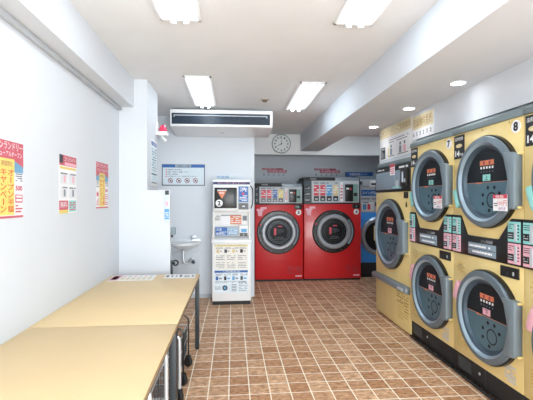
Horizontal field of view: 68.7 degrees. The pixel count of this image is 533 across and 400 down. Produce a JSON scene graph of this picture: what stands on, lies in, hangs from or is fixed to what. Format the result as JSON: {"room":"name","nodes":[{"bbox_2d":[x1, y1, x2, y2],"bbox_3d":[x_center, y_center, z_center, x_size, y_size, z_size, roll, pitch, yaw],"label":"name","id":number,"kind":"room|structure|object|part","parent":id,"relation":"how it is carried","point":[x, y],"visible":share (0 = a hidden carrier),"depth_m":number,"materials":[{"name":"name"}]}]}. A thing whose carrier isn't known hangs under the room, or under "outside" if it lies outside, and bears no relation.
{"room":"laundry","nodes":[
{"label":"laundry","id":0,"kind":"room"},
{"bbox_2d":[0,17,118,344],"bbox_3d":[-1.397,0.110,1.661,0.100,2.780,8.750,0,0,-5],"label":"wall","id":1,"kind":"structure","parent":0,"point":[49,258],"depth_m":2.55,"materials":[{"name":"white paint"}]},
{"bbox_2d":[0,139,22,218],"bbox_3d":[-1.381,-0.110,2.079,0.004,0.415,0.310,0,0,-5],"label":"poster","id":2,"kind":"object","parent":1,"relation":"attached to","point":[11,153],"visible":1,"depth_m":2.11,"materials":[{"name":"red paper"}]},
{"bbox_2d":[0,7,121,109],"bbox_3d":[-1.251,-0.963,0.716,0.030,0.035,6.840,0,0,-5],"label":"trim","id":3,"kind":"structure","parent":1,"relation":"attached to","point":[6,16],"depth_m":2.52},
{"bbox_2d":[0,0,133,107],"bbox_3d":[-1.190,-1.130,0.721,0.152,0.300,6.840,0,0,-5],"label":"beam","id":4,"kind":"structure","parent":1,"relation":"attached to","point":[58,24],"depth_m":2.63,"materials":[{"name":"white paint"}]},
{"bbox_2d":[59,154,75,213],"bbox_3d":[-1.446,-0.113,2.845,0.004,0.415,0.297,0,0,-5],"label":"poster","id":5,"kind":"object","parent":1,"relation":"attached to","point":[67,164],"visible":1,"depth_m":2.83,"materials":[{"name":"white paper"}]},
{"bbox_2d":[96,161,107,208],"bbox_3d":[-1.510,-0.133,3.589,0.004,0.415,0.330,0,0,-5],"label":"poster","id":6,"kind":"object","parent":1,"relation":"attached to","point":[101,168],"visible":1,"depth_m":3.56,"materials":[{"name":"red paper"}]},
{"bbox_2d":[119,79,157,274],"bbox_3d":[-1.439,0.110,4.423,0.290,2.780,0.580,0,0,-5],"label":"wall pillar","id":7,"kind":"structure","parent":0,"point":[137,125],"depth_m":4.14,"materials":[{"name":"white paint"}]},
{"bbox_2d":[151,139,156,185],"bbox_3d":[-1.298,-0.425,4.500,0.003,0.520,0.330,0,0,-5],"label":"notice","id":8,"kind":"object","parent":7,"relation":"attached to","point":[153,143],"visible":1,"depth_m":4.47,"materials":[{"name":"white paper"}]},
{"bbox_2d":[156,121,167,141],"bbox_3d":[-1.249,-0.812,4.670,0.130,0.235,0.100,0,0,-5],"label":"warning light","id":9,"kind":"object","parent":7,"relation":"attached to","point":[162,131],"visible":1,"depth_m":4.63,"materials":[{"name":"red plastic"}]},
{"bbox_2d":[147,190,170,274],"bbox_3d":[-1.151,0.698,4.187,0.242,1.605,0.060,0,0,-5],"label":"wall partition","id":10,"kind":"structure","parent":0,"point":[158,230],"depth_m":4.16,"materials":[{"name":"white paint"}]},
{"bbox_2d":[164,191,169,222],"bbox_3d":[-1.059,0.072,4.153,0.052,0.344,0.020,0,0,-5],"label":"notice","id":11,"kind":"object","parent":10,"relation":"hanging from","point":[166,196],"visible":1,"depth_m":4.14,"materials":[{"name":"white paper"}]},
{"bbox_2d":[170,227,175,236],"bbox_3d":[-1.005,0.347,4.197,0.050,0.105,0.064,0,0,-5],"label":"soap dispenser","id":12,"kind":"object","parent":10,"relation":"attached to","point":[172,229],"visible":1,"depth_m":4.17,"materials":[{"name":"white plastic"}]},
{"bbox_2d":[171,260,178,273],"bbox_3d":[-0.989,0.731,4.189,0.093,0.179,0.047,0,0,11],"label":"valve","id":13,"kind":"object","parent":10,"relation":"attached to","point":[172,261],"visible":0.82,"depth_m":4.18,"materials":[{"name":"grey metal"}]},
{"bbox_2d":[158,116,253,296],"bbox_3d":[-0.956,0.110,6.040,1.530,2.780,0.100,0,0,-5],"label":"wall","id":14,"kind":"structure","parent":0,"point":[191,206],"depth_m":5.99,"materials":[{"name":"white paint"}]},
{"bbox_2d":[162,164,204,185],"bbox_3d":[-1.268,-0.383,5.957,0.648,0.325,0.012,0,0,-5],"label":"wall sign","id":15,"kind":"object","parent":14,"relation":"attached to","point":[172,174],"visible":1,"depth_m":5.95,"materials":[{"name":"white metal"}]},
{"bbox_2d":[171,253,198,273],"bbox_3d":[-1.282,1.015,5.960,0.505,0.410,0.005,0,0,-5],"label":"board","id":16,"kind":"object","parent":14,"relation":"attached to","point":[181,268],"visible":0.46,"depth_m":5.96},
{"bbox_2d":[171,236,200,264],"bbox_3d":[-1.234,0.758,5.782,0.490,0.426,0.368,0,0,-5],"label":"basin","id":17,"kind":"object","parent":14,"relation":"attached to","point":[184,245],"visible":0.9,"depth_m":5.83,"materials":[{"name":"ceramic"}]},
{"bbox_2d":[171,239,200,242],"bbox_3d":[-1.249,0.627,5.954,0.480,0.065,0.019,0,0,-5],"label":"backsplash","id":18,"kind":"structure","parent":14,"relation":"attached to","point":[172,240],"depth_m":5.94,"materials":[{"name":"ceramic"}]},
{"bbox_2d":[191,294,211,297],"bbox_3d":[-1.009,1.470,5.978,0.348,0.060,0.015,0,0,-5],"label":"baseboard","id":19,"kind":"structure","parent":14,"relation":"attached to","point":[193,295],"depth_m":5.97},
{"bbox_2d":[69,0,438,134],"bbox_3d":[0.806,-1.330,2.880,4.700,0.100,10.800,0,0,-5],"label":"ceiling","id":20,"kind":"structure","parent":0,"point":[250,50],"depth_m":3.29,"materials":[{"name":"white paint"}]},
{"bbox_2d":[152,0,200,24],"bbox_3d":[-0.555,-1.257,2.140,0.290,0.046,1.260,0,0,-5],"label":"ceiling light","id":21,"kind":"object","parent":20,"relation":"attached to","point":[187,11],"visible":1,"depth_m":2.61,"materials":[{"name":"white plastic"}]},
{"bbox_2d":[183,76,215,107],"bbox_3d":[-0.771,-1.257,4.651,0.290,0.046,1.260,0,0,-5],"label":"ceiling light","id":22,"kind":"object","parent":20,"relation":"attached to","point":[200,88],"visible":1,"depth_m":4.51,"materials":[{"name":"white plastic"}]},
{"bbox_2d":[170,109,272,137],"bbox_3d":[-0.641,-1.115,5.679,1.408,0.305,0.614,0,0,-5],"label":"air conditioner","id":23,"kind":"object","parent":20,"relation":"attached to","point":[183,122],"visible":1,"depth_m":5.41,"materials":[{"name":"white plastic"}]},
{"bbox_2d":[172,113,269,124],"bbox_3d":[-0.623,-1.117,5.384,1.350,0.150,0.009,0,0,-5],"label":"grille","id":24,"kind":"object","parent":23,"relation":"attached to","point":[177,118],"depth_m":5.38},
{"bbox_2d":[260,98,269,101],"bbox_3d":[-0.022,-1.260,4.936,0.124,0.041,0.124,0,0,-5],"label":"smoke detector","id":25,"kind":"object","parent":20,"relation":"attached to","point":[261,99],"visible":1,"depth_m":4.91,"materials":[{"name":"beige plastic"}]},
{"bbox_2d":[285,82,326,111],"bbox_3d":[0.456,-1.257,4.857,0.290,0.046,1.260,0,0,-5],"label":"ceiling light","id":26,"kind":"object","parent":20,"relation":"attached to","point":[305,93],"visible":1,"depth_m":4.71,"materials":[{"name":"white plastic"}]},
{"bbox_2d":[334,0,392,28],"bbox_3d":[0.684,-1.257,2.207,0.290,0.046,1.260,0,0,-5],"label":"ceiling light","id":27,"kind":"object","parent":20,"relation":"attached to","point":[360,13],"visible":1,"depth_m":2.63,"materials":[{"name":"white plastic"}]},
{"bbox_2d":[254,155,379,183],"bbox_3d":[1.111,0.110,8.275,3.170,2.780,0.100,0,0,-5],"label":"wall","id":28,"kind":"structure","parent":0,"point":[297,167],"depth_m":8.20,"materials":[{"name":"grey paint"}]},
{"bbox_2d":[262,168,286,175],"bbox_3d":[0.164,-0.588,8.140,0.520,0.155,0.006,0,0,-5],"label":"price sign","id":29,"kind":"object","parent":28,"relation":"attached to","point":[269,170],"visible":1,"depth_m":8.14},
{"bbox_2d":[314,168,339,175],"bbox_3d":[1.275,-0.588,8.236,0.550,0.155,0.006,0,0,-5],"label":"price sign","id":30,"kind":"object","parent":28,"relation":"attached to","point":[322,170],"visible":1,"depth_m":8.23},
{"bbox_2d":[345,172,372,176],"bbox_3d":[1.960,-0.540,8.267,0.580,0.100,0.062,0,0,-5],"label":"sign","id":31,"kind":"object","parent":28,"relation":"attached to","point":[347,174],"visible":0.97,"depth_m":8.24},
{"bbox_2d":[254,134,379,155],"bbox_3d":[1.156,-1.083,7.752,2.970,0.395,0.150,0,0,-5],"label":"wall","id":32,"kind":"structure","parent":0,"point":[349,145],"depth_m":7.70,"materials":[{"name":"white paint"}]},
{"bbox_2d":[272,134,290,152],"bbox_3d":[0.287,-1.092,7.582,0.372,0.372,0.040,0,0,-5],"label":"wall clock","id":33,"kind":"object","parent":32,"relation":"attached to","point":[281,143],"visible":1,"depth_m":7.58,"materials":[{"name":"white plastic"}]},
{"bbox_2d":[300,0,532,150],"bbox_3d":[2.087,-1.117,2.663,1.986,0.325,10.150,0,0,-5],"label":"beam","id":34,"kind":"structure","parent":32,"relation":"attached to","point":[473,42],"depth_m":2.88,"materials":[{"name":"white paint"}]},
{"bbox_2d":[153,277,496,399],"bbox_3d":[0.806,1.550,2.880,4.700,0.100,10.800,0,0,-5],"label":"floor","id":35,"kind":"structure","parent":0,"point":[313,339],"depth_m":3.84,"materials":[{"name":"tile"}]},
{"bbox_2d":[0,324,176,399],"bbox_3d":[-0.902,1.125,1.530,0.864,0.750,1.600,0,0,-5],"label":"work table","id":36,"kind":"object","parent":35,"relation":"on","point":[118,362],"visible":1,"depth_m":1.82,"materials":[{"name":"laminate"}]},
{"bbox_3d":[-0.561,1.133,2.340,0.040,0.710,0.040,0,0,-5],"label":"leg","id":37,"kind":"part","parent":36,"relation":"part of","materials":[{"name":"grey metal"}]},
{"bbox_2d":[29,274,199,399],"bbox_3d":[-1.039,1.125,3.125,0.864,0.750,1.592,0,0,-5],"label":"work table","id":38,"kind":"object","parent":35,"relation":"on","point":[159,300],"visible":0.56,"depth_m":2.80,"materials":[{"name":"laminate"}]},
{"bbox_2d":[107,275,155,280],"bbox_3d":[-1.289,0.749,3.756,0.415,0.002,0.265,0,0,-6],"label":"printed notice","id":39,"kind":"object","parent":38,"relation":"on","point":[115,277],"visible":1,"depth_m":3.76,"materials":[{"name":"white paper"}]},
{"bbox_3d":[-0.566,1.133,2.389,0.040,0.710,0.040,0,0,-5],"label":"leg","id":40,"kind":"part","parent":38,"relation":"part of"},
{"bbox_2d":[164,274,195,277],"bbox_3d":[-0.849,0.749,3.834,0.295,0.002,0.185,0,0,-6],"label":"printed notice","id":41,"kind":"object","parent":38,"relation":"on","point":[173,275],"visible":1,"depth_m":3.81,"materials":[{"name":"white paper"}]},
{"bbox_3d":[-0.698,1.133,3.931,0.040,0.710,0.040,0,0,-5],"label":"leg","id":42,"kind":"part","parent":38,"relation":"part of","materials":[{"name":"metal"}]},
{"bbox_2d":[147,354,167,399],"bbox_3d":[-0.754,1.179,2.028,0.414,0.642,0.556,0,0,-5],"label":"cart","id":43,"kind":"object","parent":35,"relation":"on","point":[164,366],"visible":0.13,"depth_m":2.26,"materials":[{"name":"silver metal"}]},
{"bbox_2d":[151,363,163,399],"bbox_3d":[-0.754,1.154,2.028,0.359,0.419,0.448,0,0,-5],"label":"wire basket","id":44,"kind":"object","parent":43,"relation":"on","point":[154,386],"depth_m":2.10,"materials":[{"name":"silver metal"}]},
{"bbox_3d":[-0.774,1.129,2.257,0.405,0.542,0.025,0,0,-5],"label":"frame","id":45,"kind":"part","parent":43,"relation":"part of","materials":[{"name":"silver metal"}]},
{"bbox_2d":[153,335,183,399],"bbox_3d":[-0.825,1.244,2.770,0.448,0.512,0.305,0,0,-5],"label":"cart","id":46,"kind":"object","parent":35,"relation":"on","point":[180,390],"visible":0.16,"depth_m":2.88,"materials":[{"name":"silver metal"}]},
{"bbox_2d":[153,356,168,398],"bbox_3d":[-0.825,1.219,2.770,0.356,0.289,0.210,0,0,-5],"label":"wire basket","id":47,"kind":"object","parent":46,"relation":"on","point":[168,356],"depth_m":2.70,"materials":[{"name":"silver metal"}]},
{"bbox_3d":[-0.835,1.194,2.879,0.405,0.412,0.025,0,0,-5],"label":"frame","id":48,"kind":"part","parent":46,"relation":"part of","materials":[{"name":"silver metal"}]},
{"bbox_2d":[162,315,192,385],"bbox_3d":[-0.877,1.266,3.317,0.456,0.466,0.437,0,0,-5],"label":"cart","id":49,"kind":"object","parent":35,"relation":"on","point":[186,360],"visible":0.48,"depth_m":3.33,"materials":[{"name":"black plastic"}]},
{"bbox_2d":[162,324,186,368],"bbox_3d":[-0.877,1.239,3.317,0.358,0.249,0.349,0,0,-5],"label":"wire basket","id":50,"kind":"object","parent":49,"relation":"on","point":[184,337],"depth_m":3.20,"materials":[{"name":"silver metal"}]},
{"bbox_3d":[-0.862,1.216,3.138,0.394,0.367,0.014,0,0,-5],"label":"frame","id":51,"kind":"part","parent":49,"relation":"part of","materials":[{"name":"silver metal"}]},
{"bbox_3d":[-0.892,1.216,3.496,0.394,0.367,0.014,0,0,-5],"label":"frame","id":52,"kind":"part","parent":49,"relation":"part of","materials":[{"name":"black plastic"}]},
{"bbox_2d":[211,180,253,304],"bbox_3d":[-0.500,0.605,5.766,0.597,1.790,0.504,0,0,-5],"label":"vending machine","id":53,"kind":"object","parent":35,"relation":"on","point":[231,241],"visible":1,"depth_m":5.57,"materials":[{"name":"white metal"}]},
{"bbox_3d":[-0.669,0.045,5.510,0.100,0.100,0.002,0,0,-5],"label":"number plate","id":54,"kind":"part","parent":53,"relation":"part of","materials":[{"name":"white plastic"}]},
{"bbox_3d":[-0.582,-0.028,5.536,0.352,0.365,0.059,0,0,-5],"label":"door","id":55,"kind":"part","parent":53,"relation":"part of","materials":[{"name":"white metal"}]},
{"bbox_3d":[-0.570,0.450,5.615,0.335,0.130,0.093,0,0,-5],"label":"instruction panel","id":56,"kind":"part","parent":53,"relation":"part of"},
{"bbox_2d":[215,215,246,225],"bbox_3d":[-0.515,0.292,5.646,0.460,0.155,0.032,0,0,-5],"label":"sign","id":57,"kind":"object","parent":53,"relation":"attached to","point":[220,220],"depth_m":5.64,"materials":[{"name":"white paper"}]},
{"bbox_2d":[214,270,247,292],"bbox_3d":[-0.504,1.165,5.575,0.480,0.320,0.004,0,0,-5],"label":"poster","id":58,"kind":"object","parent":53,"relation":"attached to","point":[225,281],"depth_m":5.57,"materials":[{"name":"white paper"}]},
{"bbox_2d":[214,244,247,269],"bbox_3d":[-0.504,0.818,5.575,0.480,0.365,0.004,0,0,-5],"label":"poster","id":59,"kind":"object","parent":53,"relation":"on","point":[226,256],"depth_m":5.57,"materials":[{"name":"paper"}]},
{"bbox_2d":[254,183,302,280],"bbox_3d":[0.206,0.595,7.564,0.895,1.810,0.902,0,0,-5],"label":"dryer","id":60,"kind":"object","parent":35,"relation":"on","point":[278,207],"visible":0.99,"depth_m":7.18,"materials":[{"name":"red metal"}]},
{"bbox_3d":[0.225,0.595,7.177,0.806,0.806,0.038,0,0,-5],"label":"door","id":61,"kind":"part","parent":60,"relation":"part of","materials":[{"name":"black glass"}]},
{"bbox_3d":[0.259,-0.092,7.207,0.790,0.305,0.047,0,0,-5],"label":"control panel","id":62,"kind":"part","parent":60,"relation":"part of","materials":[{"name":"black plastic"}]},
{"bbox_3d":[0.534,0.595,7.157,0.110,0.462,0.034,0,0,-5],"label":"handle","id":63,"kind":"part","parent":60,"relation":"part of","materials":[{"name":"grey plastic"}]},
{"bbox_2d":[297,177,360,280],"bbox_3d":[1.205,0.537,7.650,1.080,1.925,0.902,0,0,-5],"label":"washing machine","id":64,"kind":"object","parent":35,"relation":"on","point":[331,205],"visible":0.99,"depth_m":7.27,"materials":[{"name":"red metal"}]},
{"bbox_3d":[1.251,0.585,7.265,0.806,0.806,0.038,0,0,-5],"label":"door","id":65,"kind":"part","parent":64,"relation":"part of","materials":[{"name":"black glass"}]},
{"bbox_3d":[1.285,-0.155,7.295,0.900,0.410,0.047,0,0,-5],"label":"control panel","id":66,"kind":"part","parent":64,"relation":"part of","materials":[{"name":"black plastic"}]},
{"bbox_3d":[1.560,0.585,7.245,0.110,0.462,0.034,0,0,-5],"label":"handle","id":67,"kind":"part","parent":64,"relation":"part of","materials":[{"name":"grey plastic"}]},
{"bbox_3d":[1.683,0.120,7.314,0.145,0.080,0.014,0,0,-5],"label":"lock plate","id":68,"kind":"part","parent":64,"relation":"part of","materials":[{"name":"black plastic"}]},
{"bbox_2d":[350,176,379,276],"bbox_3d":[2.192,0.515,7.902,0.880,1.970,0.670,0,0,-5],"label":"dryer","id":69,"kind":"object","parent":35,"relation":"on","point":[367,183],"visible":0.41,"depth_m":7.59,"materials":[{"name":"blue metal"}]},
{"bbox_3d":[2.200,-0.115,7.921,0.860,0.710,0.592,0,0,-5],"label":"control panel","id":70,"kind":"part","parent":69,"relation":"part of","materials":[{"name":"grey plastic"}]},
{"bbox_3d":[2.198,0.700,7.591,0.760,0.760,0.050,0,0,-5],"label":"door","id":71,"kind":"part","parent":69,"relation":"part of","materials":[{"name":"glass"}]},
{"bbox_2d":[372,157,412,335],"bbox_3d":[2.000,0.510,4.837,1.066,1.980,1.034,0,0,-5],"label":"dryer","id":72,"kind":"object","parent":35,"relation":"on","point":[393,178],"visible":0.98,"depth_m":4.67,"materials":[{"name":"yellow metal"}]},
{"bbox_3d":[1.505,1.002,4.794,0.060,0.084,1.034,0,0,-5],"label":"step rail","id":73,"kind":"part","parent":72,"relation":"part of","materials":[{"name":"grey plastic"}]},
{"bbox_3d":[1.523,-0.262,4.791,0.025,0.263,0.924,0,0,-5],"label":"control panel","id":74,"kind":"part","parent":72,"relation":"part of","materials":[{"name":"grey plastic"}]},
{"bbox_3d":[1.516,0.415,4.807,0.036,0.858,0.858,0,0,-5],"label":"door","id":75,"kind":"part","parent":72,"relation":"part of","materials":[{"name":"black plastic"}]},
{"bbox_3d":[1.535,0.420,4.423,0.064,0.399,0.188,0,0,-5],"label":"hinge plate","id":76,"kind":"part","parent":72,"relation":"part of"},
{"bbox_2d":[409,127,457,367],"bbox_3d":[2.074,0.425,3.899,1.080,2.150,0.832,0,0,-5],"label":"dryer","id":77,"kind":"object","parent":35,"relation":"on","point":[431,275],"visible":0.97,"depth_m":3.76,"materials":[{"name":"yellow metal"}]},
{"bbox_3d":[1.561,-0.013,4.143,0.050,0.160,0.103,0,0,-5],"label":"handle","id":78,"kind":"part","parent":77,"relation":"part of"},
{"bbox_3d":[1.561,0.763,4.143,0.050,0.160,0.103,0,0,-5],"label":"handle","id":79,"kind":"part","parent":77,"relation":"part of","materials":[{"name":"pink plastic"}]},
{"bbox_3d":[1.602,0.388,3.873,0.006,0.095,0.337,0,0,-5],"label":"instruction plate","id":80,"kind":"part","parent":77,"relation":"part of","materials":[{"name":"grey metal"}]},
{"bbox_3d":[1.611,0.292,3.859,0.014,0.325,0.828,0,0,-5],"label":"control panel","id":81,"kind":"part","parent":77,"relation":"part of","materials":[{"name":"black plastic"}]},
{"bbox_3d":[1.602,0.888,3.806,0.036,0.707,0.707,0,0,-5],"label":"door","id":82,"kind":"part","parent":77,"relation":"part of","materials":[{"name":"black plastic"}]},
{"bbox_3d":[1.602,-0.138,3.806,0.036,0.707,0.707,0,0,-5],"label":"door","id":83,"kind":"part","parent":77,"relation":"part of","materials":[{"name":"black plastic"}]},
{"bbox_3d":[1.635,0.507,3.571,0.012,0.075,0.180,0,0,-5],"label":"lock plate","id":84,"kind":"part","parent":77,"relation":"part of","materials":[{"name":"black plastic"}]},
{"bbox_3d":[1.614,0.880,3.508,0.064,0.399,0.117,0,0,-5],"label":"hinge plate","id":85,"kind":"part","parent":77,"relation":"part of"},
{"bbox_3d":[1.614,-0.133,3.508,0.064,0.404,0.117,0,0,-5],"label":"hinge plate","id":86,"kind":"part","parent":77,"relation":"part of","materials":[{"name":"grey metal"}]},
{"bbox_3d":[1.643,-0.506,3.514,0.004,0.090,0.090,0,0,-5],"label":"number plate","id":87,"kind":"part","parent":77,"relation":"part of","materials":[{"name":"white plastic"}]},
{"bbox_2d":[452,103,531,399],"bbox_3d":[2.146,0.425,3.066,1.080,2.150,0.832,0,0,-5],"label":"dryer","id":88,"kind":"object","parent":35,"relation":"on","point":[489,191],"visible":1,"depth_m":2.92,"materials":[{"name":"yellow metal"}]},
{"bbox_3d":[1.633,0.763,3.310,0.050,0.160,0.103,0,0,-5],"label":"handle","id":89,"kind":"part","parent":88,"relation":"part of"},
{"bbox_3d":[1.633,-0.013,3.310,0.050,0.160,0.103,0,0,-5],"label":"handle","id":90,"kind":"part","parent":88,"relation":"part of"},
{"bbox_3d":[1.674,0.388,3.040,0.006,0.095,0.337,0,0,-5],"label":"instruction plate","id":91,"kind":"part","parent":88,"relation":"part of","materials":[{"name":"grey metal"}]},
{"bbox_3d":[1.683,0.292,3.026,0.014,0.325,0.828,0,0,-5],"label":"control panel","id":92,"kind":"part","parent":88,"relation":"part of","materials":[{"name":"black plastic"}]},
{"bbox_3d":[1.674,0.888,2.973,0.036,0.707,0.707,0,0,-5],"label":"door","id":93,"kind":"part","parent":88,"relation":"part of","materials":[{"name":"black plastic"}]},
{"bbox_3d":[1.674,-0.138,2.973,0.036,0.707,0.707,0,0,-5],"label":"door","id":94,"kind":"part","parent":88,"relation":"part of","materials":[{"name":"black plastic"}]},
{"bbox_3d":[1.706,0.507,2.738,0.012,0.075,0.180,0,0,-5],"label":"lock plate","id":95,"kind":"part","parent":88,"relation":"part of","materials":[{"name":"black plastic"}]},
{"bbox_3d":[1.685,0.880,2.675,0.064,0.399,0.117,0,0,-5],"label":"hinge plate","id":96,"kind":"part","parent":88,"relation":"part of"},
{"bbox_3d":[1.685,-0.133,2.675,0.064,0.404,0.117,0,0,-5],"label":"hinge plate","id":97,"kind":"part","parent":88,"relation":"part of","materials":[{"name":"grey metal"}]},
{"bbox_3d":[1.715,-0.506,2.682,0.004,0.090,0.090,0,0,-5],"label":"number plate","id":98,"kind":"part","parent":88,"relation":"part of","materials":[{"name":"white plastic"}]},
{"bbox_2d":[523,103,532,399],"bbox_3d":[2.217,0.425,2.233,1.080,2.150,0.832,0,0,-5],"label":"dryer","id":99,"kind":"object","parent":35,"relation":"on","point":[527,111],"visible":1,"depth_m":2.56,"materials":[{"name":"yellow metal"}]},
{"bbox_3d":[1.754,0.292,2.193,0.014,0.325,0.828,0,0,-5],"label":"control panel","id":100,"kind":"part","parent":99,"relation":"part of","materials":[{"name":"black plastic"}]},
{"bbox_3d":[1.704,0.763,2.477,0.050,0.160,0.103,0,0,-5],"label":"handle","id":101,"kind":"part","parent":99,"relation":"part of","materials":[{"name":"pink plastic"}]},
{"bbox_3d":[1.704,-0.013,2.477,0.050,0.160,0.103,0,0,-5],"label":"handle","id":102,"kind":"part","parent":99,"relation":"part of","materials":[{"name":"teal plastic"}]},
{"bbox_2d":[402,107,415,109],"bbox_3d":[1.487,-0.952,4.072,0.132,0.006,0.132,0,0,-5],"label":"recessed light","id":103,"kind":"object","parent":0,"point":[406,108],"visible":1,"depth_m":4.05,"materials":[{"name":"white plastic"}]},
{"bbox_2d":[449,81,466,85],"bbox_3d":[1.563,-0.952,3.186,0.132,0.006,0.132,0,0,-5],"label":"recessed light","id":104,"kind":"object","parent":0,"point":[455,83],"visible":1,"depth_m":3.18,"materials":[{"name":"white plastic"}]},
{"bbox_3d":[3.102,0.110,3.027,0.100,2.780,10.700,0,0,-5],"label":"wall","id":105,"kind":"structure","parent":0,"visible":0},
{"bbox_2d":[380,116,411,160],"bbox_3d":[1.589,-0.735,4.839,0.005,0.410,0.930,0,0,-5],"label":"banner","id":106,"kind":"object","parent":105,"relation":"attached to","point":[396,139],"visible":1,"depth_m":4.78,"materials":[{"name":"white paper"}]},
{"bbox_2d":[412,108,433,139],"bbox_3d":[1.650,-0.790,4.126,0.005,0.250,0.460,0,0,-5],"label":"banner","id":107,"kind":"object","parent":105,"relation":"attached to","point":[422,124],"visible":1,"depth_m":4.10,"materials":[{"name":"white paper"}]},
{"bbox_2d":[380,58,532,163],"bbox_3d":[2.529,-0.228,1.517,1.300,1.455,7.790,0,0,-5],"label":"wall","id":108,"kind":"structure","parent":105,"relation":"attached to","point":[512,88],"depth_m":3.11,"materials":[{"name":"white paint"}]}
]}

